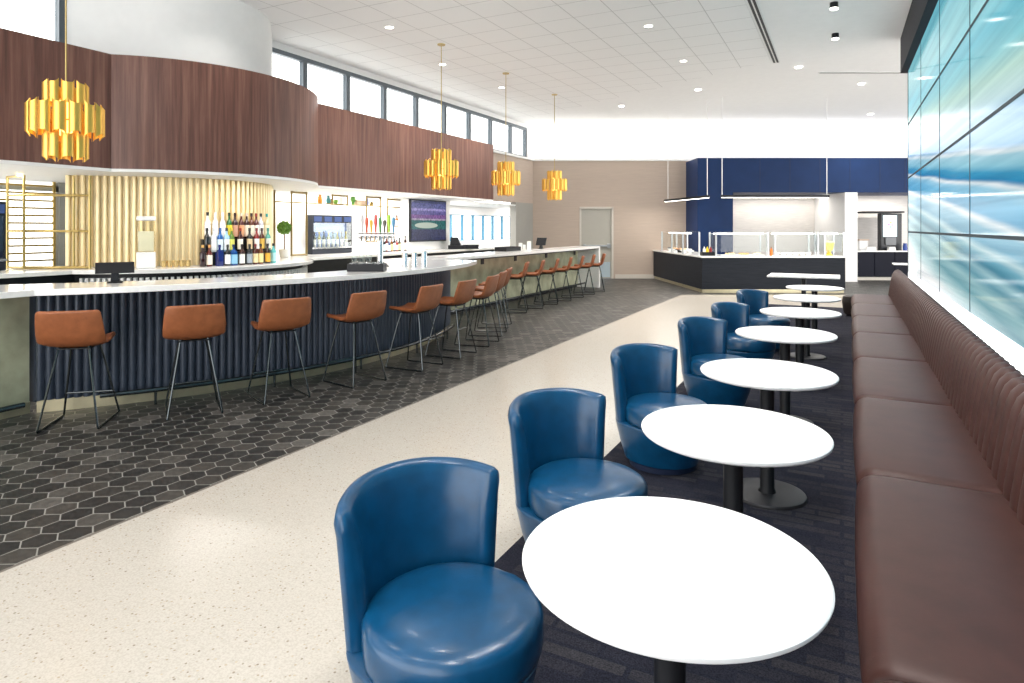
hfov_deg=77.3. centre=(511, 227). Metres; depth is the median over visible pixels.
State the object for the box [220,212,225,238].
liquor bottle
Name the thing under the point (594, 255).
bar stool
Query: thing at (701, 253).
condiment caddy
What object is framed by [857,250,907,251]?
countertop
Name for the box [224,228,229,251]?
liquor bottle
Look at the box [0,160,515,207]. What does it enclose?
soffit underside
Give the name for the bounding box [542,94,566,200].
pendant lamp
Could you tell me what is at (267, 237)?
liquor bottle
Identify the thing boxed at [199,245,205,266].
liquor bottle
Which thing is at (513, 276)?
bar stool
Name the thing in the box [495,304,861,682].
floor
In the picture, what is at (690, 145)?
wall
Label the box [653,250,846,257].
countertop
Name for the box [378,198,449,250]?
pier
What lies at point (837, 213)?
wall pier
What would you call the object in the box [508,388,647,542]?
tub chair
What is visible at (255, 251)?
liquor bottle
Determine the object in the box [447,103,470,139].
window
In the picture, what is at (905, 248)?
water jug
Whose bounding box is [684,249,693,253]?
serving dish
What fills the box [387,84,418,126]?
window
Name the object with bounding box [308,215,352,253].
dispenser
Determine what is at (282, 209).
wall
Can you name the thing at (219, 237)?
liquor bottle
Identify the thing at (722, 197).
diffuser
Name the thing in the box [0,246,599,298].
countertop
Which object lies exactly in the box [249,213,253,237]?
liquor bottle
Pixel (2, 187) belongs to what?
window
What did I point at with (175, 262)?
glass tumbler
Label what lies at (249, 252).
liquor bottle
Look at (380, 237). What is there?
tap tower
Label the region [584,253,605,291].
bar stool
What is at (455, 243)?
cash register
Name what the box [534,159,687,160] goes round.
trim
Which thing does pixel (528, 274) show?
bar stool
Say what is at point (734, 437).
round table
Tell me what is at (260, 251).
liquor bottle
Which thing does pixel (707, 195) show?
linear pendant
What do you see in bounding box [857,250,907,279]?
counter
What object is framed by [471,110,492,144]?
window
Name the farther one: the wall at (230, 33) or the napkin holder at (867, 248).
the napkin holder at (867, 248)
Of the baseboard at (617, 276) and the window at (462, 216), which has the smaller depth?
the window at (462, 216)
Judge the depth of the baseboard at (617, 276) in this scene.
20.13 m
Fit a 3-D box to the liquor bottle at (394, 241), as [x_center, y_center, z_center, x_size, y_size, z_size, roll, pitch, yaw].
[-2.516,0.334,13.668,0.071,0.329,0.069,0,0,27]
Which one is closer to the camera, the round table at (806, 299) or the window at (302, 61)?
the round table at (806, 299)
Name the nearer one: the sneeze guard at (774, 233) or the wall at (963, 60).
the wall at (963, 60)
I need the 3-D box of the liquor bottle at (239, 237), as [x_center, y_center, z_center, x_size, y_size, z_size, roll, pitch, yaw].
[-3.736,0.159,8.798,0.075,0.319,0.073,0,0,27]
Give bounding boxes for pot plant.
[350,196,355,204]
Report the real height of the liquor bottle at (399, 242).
0.289 m
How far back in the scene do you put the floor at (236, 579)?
3.12 m
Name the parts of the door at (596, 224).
kick plate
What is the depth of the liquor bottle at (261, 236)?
9.14 m
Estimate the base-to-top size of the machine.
1.140 m
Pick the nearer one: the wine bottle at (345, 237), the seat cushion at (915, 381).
the seat cushion at (915, 381)
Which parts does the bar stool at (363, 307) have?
leg, seat plate, leg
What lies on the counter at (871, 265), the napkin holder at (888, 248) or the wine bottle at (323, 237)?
the napkin holder at (888, 248)
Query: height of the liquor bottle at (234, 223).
0.359 m
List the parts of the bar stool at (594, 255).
leg, leg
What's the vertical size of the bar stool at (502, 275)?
0.946 m
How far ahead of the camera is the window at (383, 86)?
13.61 m
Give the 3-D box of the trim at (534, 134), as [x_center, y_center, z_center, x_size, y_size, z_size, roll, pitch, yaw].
[-3.900,-2.660,11.518,0.310,1.100,20.900,0,0,27]
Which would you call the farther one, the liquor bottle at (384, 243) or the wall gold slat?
the liquor bottle at (384, 243)
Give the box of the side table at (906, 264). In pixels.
[892,263,907,265]
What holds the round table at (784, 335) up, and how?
on the floor at (825, 526)
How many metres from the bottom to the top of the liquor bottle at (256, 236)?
0.319 m
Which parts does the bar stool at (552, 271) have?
leg, leg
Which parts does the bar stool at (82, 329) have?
leg, seat plate, leg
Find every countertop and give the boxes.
[0,246,494,284]
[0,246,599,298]
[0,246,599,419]
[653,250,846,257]
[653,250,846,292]
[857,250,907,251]
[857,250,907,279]
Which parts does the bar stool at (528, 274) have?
leg, leg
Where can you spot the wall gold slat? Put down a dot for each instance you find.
(243, 197)
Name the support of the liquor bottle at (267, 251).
on the countertop at (312, 263)
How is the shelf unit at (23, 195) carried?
on the countertop at (312, 263)
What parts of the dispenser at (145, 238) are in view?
lid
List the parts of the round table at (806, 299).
plate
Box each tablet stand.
[95,262,134,282]
[536,238,546,248]
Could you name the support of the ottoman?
on the floor at (825, 526)
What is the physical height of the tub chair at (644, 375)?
0.750 m
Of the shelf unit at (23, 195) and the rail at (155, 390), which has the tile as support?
the rail at (155, 390)
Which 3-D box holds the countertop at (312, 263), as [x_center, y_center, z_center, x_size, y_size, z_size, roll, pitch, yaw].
[-4.170,1.035,9.914,2.700,1.070,16.200,0,0,27]
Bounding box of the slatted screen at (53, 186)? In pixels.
[0,182,55,265]
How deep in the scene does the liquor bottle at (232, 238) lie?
8.67 m
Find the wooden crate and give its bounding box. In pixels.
[355,200,365,204]
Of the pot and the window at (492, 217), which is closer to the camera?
the pot
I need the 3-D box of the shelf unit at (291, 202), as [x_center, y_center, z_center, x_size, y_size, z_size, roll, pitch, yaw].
[-3.420,-0.076,12.352,0.239,1.148,3.909,0,0,27]
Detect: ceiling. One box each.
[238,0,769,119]
[272,0,911,129]
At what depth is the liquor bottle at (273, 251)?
9.13 m
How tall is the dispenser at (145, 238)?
0.645 m
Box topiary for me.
[276,221,291,257]
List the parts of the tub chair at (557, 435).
backrest, seat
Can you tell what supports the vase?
on the shelf unit at (291, 202)
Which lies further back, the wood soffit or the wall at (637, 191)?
the wall at (637, 191)
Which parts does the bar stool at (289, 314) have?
leg, seat plate, leg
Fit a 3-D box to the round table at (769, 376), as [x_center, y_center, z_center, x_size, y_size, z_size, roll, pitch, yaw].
[1.515,1.216,3.800,0.762,0.731,0.762,0,0,27]
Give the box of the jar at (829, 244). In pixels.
[826,241,834,254]
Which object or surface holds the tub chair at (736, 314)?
on the floor at (825, 526)
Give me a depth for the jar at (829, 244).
16.00 m
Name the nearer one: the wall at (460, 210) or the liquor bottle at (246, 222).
the liquor bottle at (246, 222)
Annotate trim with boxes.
[0,295,679,572]
[272,40,541,160]
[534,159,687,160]
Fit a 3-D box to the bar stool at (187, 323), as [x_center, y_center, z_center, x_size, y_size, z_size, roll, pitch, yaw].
[-2.772,1.117,5.571,0.481,0.946,0.541,0,0,-30]
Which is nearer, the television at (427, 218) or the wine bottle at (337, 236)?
the wine bottle at (337, 236)
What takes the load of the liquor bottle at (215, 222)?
on the bottle riser
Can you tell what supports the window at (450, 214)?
attached to the wall at (460, 210)
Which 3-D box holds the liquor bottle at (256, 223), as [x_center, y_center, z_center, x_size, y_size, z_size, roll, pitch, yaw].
[-3.674,-0.032,9.193,0.075,0.359,0.073,0,0,27]
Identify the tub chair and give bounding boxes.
[334,457,542,682]
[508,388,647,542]
[610,343,705,474]
[677,316,750,406]
[711,302,775,359]
[736,289,789,351]
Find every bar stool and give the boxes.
[35,310,119,433]
[163,303,225,420]
[247,297,310,404]
[323,290,386,388]
[385,284,442,371]
[425,279,476,358]
[454,274,498,346]
[468,270,506,336]
[477,267,512,327]
[500,261,529,312]
[518,260,544,308]
[534,258,559,304]
[548,257,572,300]
[561,256,584,297]
[573,254,595,294]
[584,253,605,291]
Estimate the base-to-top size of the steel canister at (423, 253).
0.200 m
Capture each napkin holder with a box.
[866,247,875,250]
[887,247,895,250]
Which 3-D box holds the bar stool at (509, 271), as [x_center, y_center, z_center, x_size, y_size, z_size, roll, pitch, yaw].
[-0.267,1.117,10.360,0.541,0.946,0.481,0,0,7]
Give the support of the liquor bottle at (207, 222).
on the bottle riser
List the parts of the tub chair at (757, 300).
backrest, seat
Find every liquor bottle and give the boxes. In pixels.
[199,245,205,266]
[204,212,210,238]
[204,228,209,251]
[206,245,212,265]
[210,228,216,251]
[212,212,217,236]
[215,245,223,265]
[217,228,222,251]
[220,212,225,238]
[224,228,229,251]
[224,244,230,265]
[226,213,231,234]
[229,228,234,250]
[230,244,237,264]
[232,213,237,238]
[237,228,242,250]
[238,213,243,238]
[239,244,244,264]
[244,213,248,238]
[247,228,252,250]
[247,244,252,264]
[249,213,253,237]
[253,244,257,263]
[254,213,258,234]
[254,228,258,249]
[258,244,262,263]
[259,213,263,234]
[259,228,264,249]
[264,214,269,236]
[265,228,270,249]
[265,243,269,262]
[271,243,275,262]
[383,241,385,251]
[388,240,390,251]
[393,239,395,250]
[395,215,397,226]
[398,238,400,250]
[404,236,406,250]
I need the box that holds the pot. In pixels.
[279,249,289,257]
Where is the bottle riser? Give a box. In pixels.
[200,238,270,265]
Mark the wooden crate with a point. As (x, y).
(357, 202)
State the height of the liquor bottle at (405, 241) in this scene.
0.329 m
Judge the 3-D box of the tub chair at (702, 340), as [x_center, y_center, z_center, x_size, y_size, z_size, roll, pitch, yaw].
[1.824,1.203,5.720,0.613,0.750,0.669,0,0,-34]
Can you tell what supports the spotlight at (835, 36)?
attached to the ceiling at (769, 95)
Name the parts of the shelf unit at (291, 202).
frame, frame, frame, frame, frame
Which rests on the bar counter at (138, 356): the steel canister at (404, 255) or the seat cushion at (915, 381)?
the steel canister at (404, 255)
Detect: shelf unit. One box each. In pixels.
[6,175,91,268]
[273,190,399,255]
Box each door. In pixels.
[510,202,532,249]
[579,207,613,278]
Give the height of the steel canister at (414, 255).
0.180 m
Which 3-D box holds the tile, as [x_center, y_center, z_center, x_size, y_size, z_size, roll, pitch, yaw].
[3.323,1.590,10.298,18.613,0.001,24.520,0,0,27]
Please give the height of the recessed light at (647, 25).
0.004 m
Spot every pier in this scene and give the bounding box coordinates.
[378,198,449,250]
[815,192,856,281]
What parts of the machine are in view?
nozzle panel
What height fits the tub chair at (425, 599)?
0.750 m
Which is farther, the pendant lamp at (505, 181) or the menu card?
the menu card
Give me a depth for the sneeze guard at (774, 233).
16.05 m
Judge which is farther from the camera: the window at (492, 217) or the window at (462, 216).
the window at (492, 217)
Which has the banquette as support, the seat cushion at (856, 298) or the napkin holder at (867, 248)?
the seat cushion at (856, 298)
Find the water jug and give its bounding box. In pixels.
[903,243,907,250]
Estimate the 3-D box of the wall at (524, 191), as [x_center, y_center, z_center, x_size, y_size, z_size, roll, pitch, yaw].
[-4.041,-1.450,11.310,0.250,1.360,20.400,0,0,27]
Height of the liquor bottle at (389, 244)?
0.249 m
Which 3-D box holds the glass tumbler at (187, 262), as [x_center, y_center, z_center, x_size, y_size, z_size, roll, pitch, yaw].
[-4.172,0.455,8.241,0.066,0.081,0.065,0,0,27]
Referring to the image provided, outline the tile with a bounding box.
[0,278,890,570]
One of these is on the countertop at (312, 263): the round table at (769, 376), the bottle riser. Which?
the bottle riser
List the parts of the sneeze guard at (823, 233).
post, post, post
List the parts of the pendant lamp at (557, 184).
metal plate, metal plate, metal plate, metal plate, rod, metal plate, metal plate, metal plate, metal plate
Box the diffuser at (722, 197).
[722,197,828,197]
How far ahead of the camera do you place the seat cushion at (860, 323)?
7.34 m
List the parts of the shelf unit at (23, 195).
post, rail, post, rail, rail, rail, post, post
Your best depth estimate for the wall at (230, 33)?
8.37 m
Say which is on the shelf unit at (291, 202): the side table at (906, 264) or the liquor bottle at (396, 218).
the liquor bottle at (396, 218)
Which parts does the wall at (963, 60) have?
glass panel, glass panel, glass panel, glass panel, glass panel, glass panel, glass panel, glass panel, glass panel, glass panel, glass panel, glass panel, glass panel, glass panel, glass panel, glass panel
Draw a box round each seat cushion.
[851,294,893,305]
[851,303,900,318]
[851,315,910,336]
[852,332,925,363]
[852,357,951,406]
[853,397,1002,494]
[855,475,1023,682]
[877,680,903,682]
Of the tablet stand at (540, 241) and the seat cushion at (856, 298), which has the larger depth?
the tablet stand at (540, 241)
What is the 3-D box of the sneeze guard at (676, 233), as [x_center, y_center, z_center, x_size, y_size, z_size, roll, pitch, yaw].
[4.701,0.391,17.954,0.476,0.592,2.036,0,0,-3]
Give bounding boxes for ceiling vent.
[746,0,779,62]
[819,72,899,72]
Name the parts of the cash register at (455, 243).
drawer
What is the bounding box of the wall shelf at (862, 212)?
[857,211,904,213]
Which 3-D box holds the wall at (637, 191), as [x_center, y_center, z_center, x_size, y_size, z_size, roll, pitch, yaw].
[3.022,-0.260,20.250,5.164,3.700,0.201,0,0,0]
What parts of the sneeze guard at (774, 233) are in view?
post, post, post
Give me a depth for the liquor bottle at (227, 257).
8.46 m
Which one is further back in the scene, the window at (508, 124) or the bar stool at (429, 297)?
the window at (508, 124)
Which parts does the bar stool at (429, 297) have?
leg, seat plate, leg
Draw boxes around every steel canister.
[402,253,407,267]
[412,253,416,267]
[421,251,426,267]
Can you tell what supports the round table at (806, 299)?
on the floor at (825, 526)
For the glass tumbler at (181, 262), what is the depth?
8.18 m
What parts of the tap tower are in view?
tap handle, tap handle, tap handle, tap handle, tap handle, tap handle, tap handle, tap handle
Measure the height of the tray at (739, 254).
0.069 m
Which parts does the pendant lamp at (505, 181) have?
metal plate, metal plate, metal plate, metal plate, metal plate, metal plate, metal plate, metal plate, metal plate, metal plate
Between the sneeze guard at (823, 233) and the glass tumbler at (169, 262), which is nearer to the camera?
the glass tumbler at (169, 262)
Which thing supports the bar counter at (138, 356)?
on the tile
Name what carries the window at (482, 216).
attached to the wall at (460, 210)
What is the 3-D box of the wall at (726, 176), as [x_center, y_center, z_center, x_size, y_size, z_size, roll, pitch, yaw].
[10.489,-0.240,19.900,10.022,3.660,2.000,0,0,0]
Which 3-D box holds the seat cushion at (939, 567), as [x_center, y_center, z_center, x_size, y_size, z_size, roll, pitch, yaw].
[1.526,1.288,2.181,0.630,0.345,1.505,0,0,28]
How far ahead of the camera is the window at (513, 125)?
19.70 m
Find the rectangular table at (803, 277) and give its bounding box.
[767,273,839,306]
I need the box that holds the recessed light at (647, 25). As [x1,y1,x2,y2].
[643,24,653,27]
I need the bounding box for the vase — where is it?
[326,196,330,202]
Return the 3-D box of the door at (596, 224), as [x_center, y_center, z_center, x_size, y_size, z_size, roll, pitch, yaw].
[2.660,0.460,20.180,1.070,2.260,0.180,0,0,0]
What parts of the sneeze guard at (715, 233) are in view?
post, post, post, post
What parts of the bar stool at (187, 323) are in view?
leg, seat plate, leg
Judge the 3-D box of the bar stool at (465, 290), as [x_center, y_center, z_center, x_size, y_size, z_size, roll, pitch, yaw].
[-0.749,1.117,8.027,0.541,0.946,0.481,0,0,24]
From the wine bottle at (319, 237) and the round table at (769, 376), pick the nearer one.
the round table at (769, 376)
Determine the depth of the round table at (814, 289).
9.15 m
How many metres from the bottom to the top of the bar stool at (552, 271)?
0.946 m
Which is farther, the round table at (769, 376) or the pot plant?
the pot plant
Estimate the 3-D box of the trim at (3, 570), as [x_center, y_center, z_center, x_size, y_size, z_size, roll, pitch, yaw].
[-0.455,1.638,6.625,0.049,0.104,19.360,0,0,28]
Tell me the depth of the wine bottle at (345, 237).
12.95 m
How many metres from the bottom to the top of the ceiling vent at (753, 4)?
0.017 m
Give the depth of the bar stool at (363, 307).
6.49 m
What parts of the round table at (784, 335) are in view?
plate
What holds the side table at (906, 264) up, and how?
on the tile
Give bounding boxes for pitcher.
[317,195,322,202]
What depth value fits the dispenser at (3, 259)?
7.52 m
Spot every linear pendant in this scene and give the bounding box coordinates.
[664,100,709,201]
[721,97,829,197]
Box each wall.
[59,183,198,267]
[67,0,271,266]
[276,192,377,254]
[450,206,509,246]
[471,130,907,160]
[493,152,532,203]
[533,161,687,278]
[686,158,907,254]
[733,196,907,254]
[900,0,1023,374]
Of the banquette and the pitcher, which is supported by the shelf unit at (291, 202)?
the pitcher
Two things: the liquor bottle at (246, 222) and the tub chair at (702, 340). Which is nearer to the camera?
the tub chair at (702, 340)
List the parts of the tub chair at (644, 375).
backrest, seat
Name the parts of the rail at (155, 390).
post, post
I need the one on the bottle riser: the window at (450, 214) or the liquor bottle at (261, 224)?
the liquor bottle at (261, 224)
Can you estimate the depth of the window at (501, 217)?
22.02 m
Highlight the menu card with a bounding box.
[527,241,530,249]
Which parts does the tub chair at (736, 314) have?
backrest, seat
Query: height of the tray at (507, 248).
0.090 m
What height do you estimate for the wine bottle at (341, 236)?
0.329 m
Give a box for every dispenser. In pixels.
[0,202,6,270]
[136,216,155,267]
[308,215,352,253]
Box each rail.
[0,402,25,412]
[100,324,454,404]
[451,282,584,312]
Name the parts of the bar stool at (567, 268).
leg, leg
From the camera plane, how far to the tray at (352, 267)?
7.16 m
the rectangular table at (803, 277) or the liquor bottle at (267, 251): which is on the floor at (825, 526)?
the rectangular table at (803, 277)
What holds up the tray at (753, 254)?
on the counter at (719, 273)
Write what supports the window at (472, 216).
attached to the wall at (460, 210)
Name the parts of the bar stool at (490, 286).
leg, leg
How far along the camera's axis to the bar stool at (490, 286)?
8.67 m
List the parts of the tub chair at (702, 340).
backrest, seat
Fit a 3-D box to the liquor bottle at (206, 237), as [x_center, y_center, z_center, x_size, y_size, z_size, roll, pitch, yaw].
[-4.024,0.159,8.444,0.074,0.319,0.072,0,0,27]
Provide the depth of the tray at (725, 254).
15.96 m
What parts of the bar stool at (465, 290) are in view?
leg, seat plate, leg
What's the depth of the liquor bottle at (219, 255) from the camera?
8.38 m
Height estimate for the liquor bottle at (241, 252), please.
0.279 m
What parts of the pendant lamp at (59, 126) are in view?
metal plate, metal plate, metal plate, metal plate, metal plate, metal plate, metal plate, metal plate, metal plate, metal plate, metal plate, metal plate, rod, metal plate, metal plate, metal plate, metal plate, metal plate, metal plate, metal plate, metal plate, metal plate, metal plate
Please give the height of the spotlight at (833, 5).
0.094 m
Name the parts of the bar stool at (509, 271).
leg, leg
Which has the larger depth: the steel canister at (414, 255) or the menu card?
the menu card
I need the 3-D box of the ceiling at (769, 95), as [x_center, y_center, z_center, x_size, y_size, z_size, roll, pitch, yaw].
[4.627,-3.310,8.865,17.900,0.200,28.000,0,0,27]
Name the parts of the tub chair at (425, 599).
backrest, seat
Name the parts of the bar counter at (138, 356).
panel, panel, support rail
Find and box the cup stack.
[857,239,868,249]
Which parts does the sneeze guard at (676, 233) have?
post, post, post, post, post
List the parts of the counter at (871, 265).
door, door, door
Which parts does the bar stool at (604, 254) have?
leg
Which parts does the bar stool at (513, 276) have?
leg, leg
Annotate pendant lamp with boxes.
[24,0,104,162]
[424,43,458,189]
[491,72,520,196]
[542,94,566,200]
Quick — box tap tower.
[358,214,394,269]
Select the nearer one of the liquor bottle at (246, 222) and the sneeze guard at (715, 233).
the liquor bottle at (246, 222)
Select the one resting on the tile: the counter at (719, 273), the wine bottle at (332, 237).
the counter at (719, 273)
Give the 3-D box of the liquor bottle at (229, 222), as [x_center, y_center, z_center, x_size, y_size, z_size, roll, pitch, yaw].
[-3.874,-0.032,8.768,0.075,0.359,0.073,0,0,27]
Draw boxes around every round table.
[522,496,834,682]
[641,404,833,513]
[700,358,838,509]
[735,326,837,423]
[760,307,841,363]
[773,294,840,360]
[786,285,843,329]
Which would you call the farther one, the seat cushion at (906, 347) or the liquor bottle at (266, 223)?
the liquor bottle at (266, 223)
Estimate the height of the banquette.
0.894 m
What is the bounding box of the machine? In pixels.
[877,213,901,249]
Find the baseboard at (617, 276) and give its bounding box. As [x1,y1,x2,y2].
[615,274,654,278]
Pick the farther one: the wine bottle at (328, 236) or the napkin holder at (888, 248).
the napkin holder at (888, 248)
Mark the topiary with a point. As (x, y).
(283, 227)
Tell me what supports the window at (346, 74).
in the wall at (524, 191)
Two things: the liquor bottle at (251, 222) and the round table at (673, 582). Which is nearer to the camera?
the round table at (673, 582)
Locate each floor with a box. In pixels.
[0,278,887,682]
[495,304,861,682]
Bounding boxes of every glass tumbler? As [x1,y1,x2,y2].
[161,261,166,266]
[167,260,172,266]
[173,260,178,266]
[179,260,184,266]
[185,260,190,266]
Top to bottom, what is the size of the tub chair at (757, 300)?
0.750 m
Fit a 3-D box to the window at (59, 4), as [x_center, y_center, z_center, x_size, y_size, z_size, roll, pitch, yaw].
[-5.938,-2.630,7.468,0.100,0.920,1.350,0,0,27]
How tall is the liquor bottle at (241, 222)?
0.359 m
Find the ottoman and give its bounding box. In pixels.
[842,295,852,315]
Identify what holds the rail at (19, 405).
on the tile
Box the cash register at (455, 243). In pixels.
[448,237,478,248]
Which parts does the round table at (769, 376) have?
plate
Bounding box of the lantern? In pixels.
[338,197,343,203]
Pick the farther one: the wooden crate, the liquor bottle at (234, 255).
the wooden crate
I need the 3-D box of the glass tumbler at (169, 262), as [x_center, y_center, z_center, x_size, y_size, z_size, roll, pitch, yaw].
[-4.349,0.455,8.138,0.066,0.081,0.065,0,0,27]
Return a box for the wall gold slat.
[65,175,272,266]
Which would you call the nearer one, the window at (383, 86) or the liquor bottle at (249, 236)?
the liquor bottle at (249, 236)
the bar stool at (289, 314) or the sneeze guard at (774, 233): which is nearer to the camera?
the bar stool at (289, 314)
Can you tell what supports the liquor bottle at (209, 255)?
on the countertop at (312, 263)
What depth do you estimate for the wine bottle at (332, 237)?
12.62 m
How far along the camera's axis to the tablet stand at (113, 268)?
5.71 m
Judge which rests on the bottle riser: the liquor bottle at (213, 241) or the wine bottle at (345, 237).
the liquor bottle at (213, 241)
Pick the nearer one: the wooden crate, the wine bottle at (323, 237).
the wine bottle at (323, 237)
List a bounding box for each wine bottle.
[317,232,320,246]
[322,232,325,246]
[327,232,329,246]
[331,232,334,246]
[336,232,338,246]
[340,231,342,246]
[344,231,347,245]
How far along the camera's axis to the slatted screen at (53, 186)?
9.00 m
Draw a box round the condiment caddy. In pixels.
[700,252,714,255]
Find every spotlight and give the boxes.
[830,1,837,9]
[832,33,838,39]
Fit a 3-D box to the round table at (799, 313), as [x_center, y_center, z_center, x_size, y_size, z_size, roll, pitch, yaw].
[2.928,1.216,6.514,0.762,0.731,0.762,0,0,27]
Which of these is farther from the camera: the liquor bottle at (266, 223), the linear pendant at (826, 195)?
the linear pendant at (826, 195)
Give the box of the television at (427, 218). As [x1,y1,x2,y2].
[409,199,445,241]
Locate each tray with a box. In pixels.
[313,246,352,248]
[347,263,386,271]
[495,246,520,251]
[721,253,737,255]
[736,253,750,255]
[749,253,763,255]
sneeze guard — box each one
[661,232,699,253]
[709,232,768,255]
[766,232,818,255]
[814,232,844,255]
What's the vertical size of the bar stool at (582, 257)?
0.946 m
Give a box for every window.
[0,183,58,265]
[55,0,64,42]
[272,47,306,87]
[307,58,349,110]
[350,72,386,119]
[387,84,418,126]
[419,94,446,133]
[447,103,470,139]
[450,214,451,238]
[452,214,463,240]
[464,215,473,240]
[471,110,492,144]
[474,215,484,239]
[485,215,493,239]
[493,117,511,153]
[494,216,502,239]
[503,216,509,238]
[512,123,526,156]
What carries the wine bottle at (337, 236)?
in the dispenser at (316, 223)
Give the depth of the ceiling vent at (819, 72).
13.15 m
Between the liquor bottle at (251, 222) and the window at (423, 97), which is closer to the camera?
the liquor bottle at (251, 222)
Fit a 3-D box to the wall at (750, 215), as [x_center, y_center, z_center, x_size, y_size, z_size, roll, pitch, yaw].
[10.863,0.270,20.900,9.274,2.640,0.202,0,0,0]
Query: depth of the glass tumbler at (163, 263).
8.09 m
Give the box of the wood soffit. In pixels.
[0,28,492,199]
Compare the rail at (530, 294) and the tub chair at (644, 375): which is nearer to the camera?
the tub chair at (644, 375)
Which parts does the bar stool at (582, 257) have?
leg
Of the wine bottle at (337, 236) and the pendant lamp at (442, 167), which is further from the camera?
the wine bottle at (337, 236)
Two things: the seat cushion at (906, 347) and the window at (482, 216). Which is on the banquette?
the seat cushion at (906, 347)
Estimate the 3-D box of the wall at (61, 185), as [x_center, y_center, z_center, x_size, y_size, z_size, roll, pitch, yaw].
[-7.620,0.445,7.642,0.150,2.290,8.600,0,0,27]
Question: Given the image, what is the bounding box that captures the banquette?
[851,270,1023,682]
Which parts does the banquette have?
backrest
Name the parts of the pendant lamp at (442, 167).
metal plate, metal plate, metal plate, metal plate, metal plate, metal plate, metal plate, metal plate, rod, metal plate, metal plate, metal plate, metal plate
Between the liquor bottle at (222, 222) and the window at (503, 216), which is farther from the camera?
the window at (503, 216)
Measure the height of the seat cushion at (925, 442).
0.345 m
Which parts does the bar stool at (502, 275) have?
leg, leg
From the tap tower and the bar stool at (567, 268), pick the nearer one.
the tap tower
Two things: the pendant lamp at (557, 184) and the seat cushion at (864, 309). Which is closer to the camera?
the seat cushion at (864, 309)
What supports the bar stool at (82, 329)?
on the tile

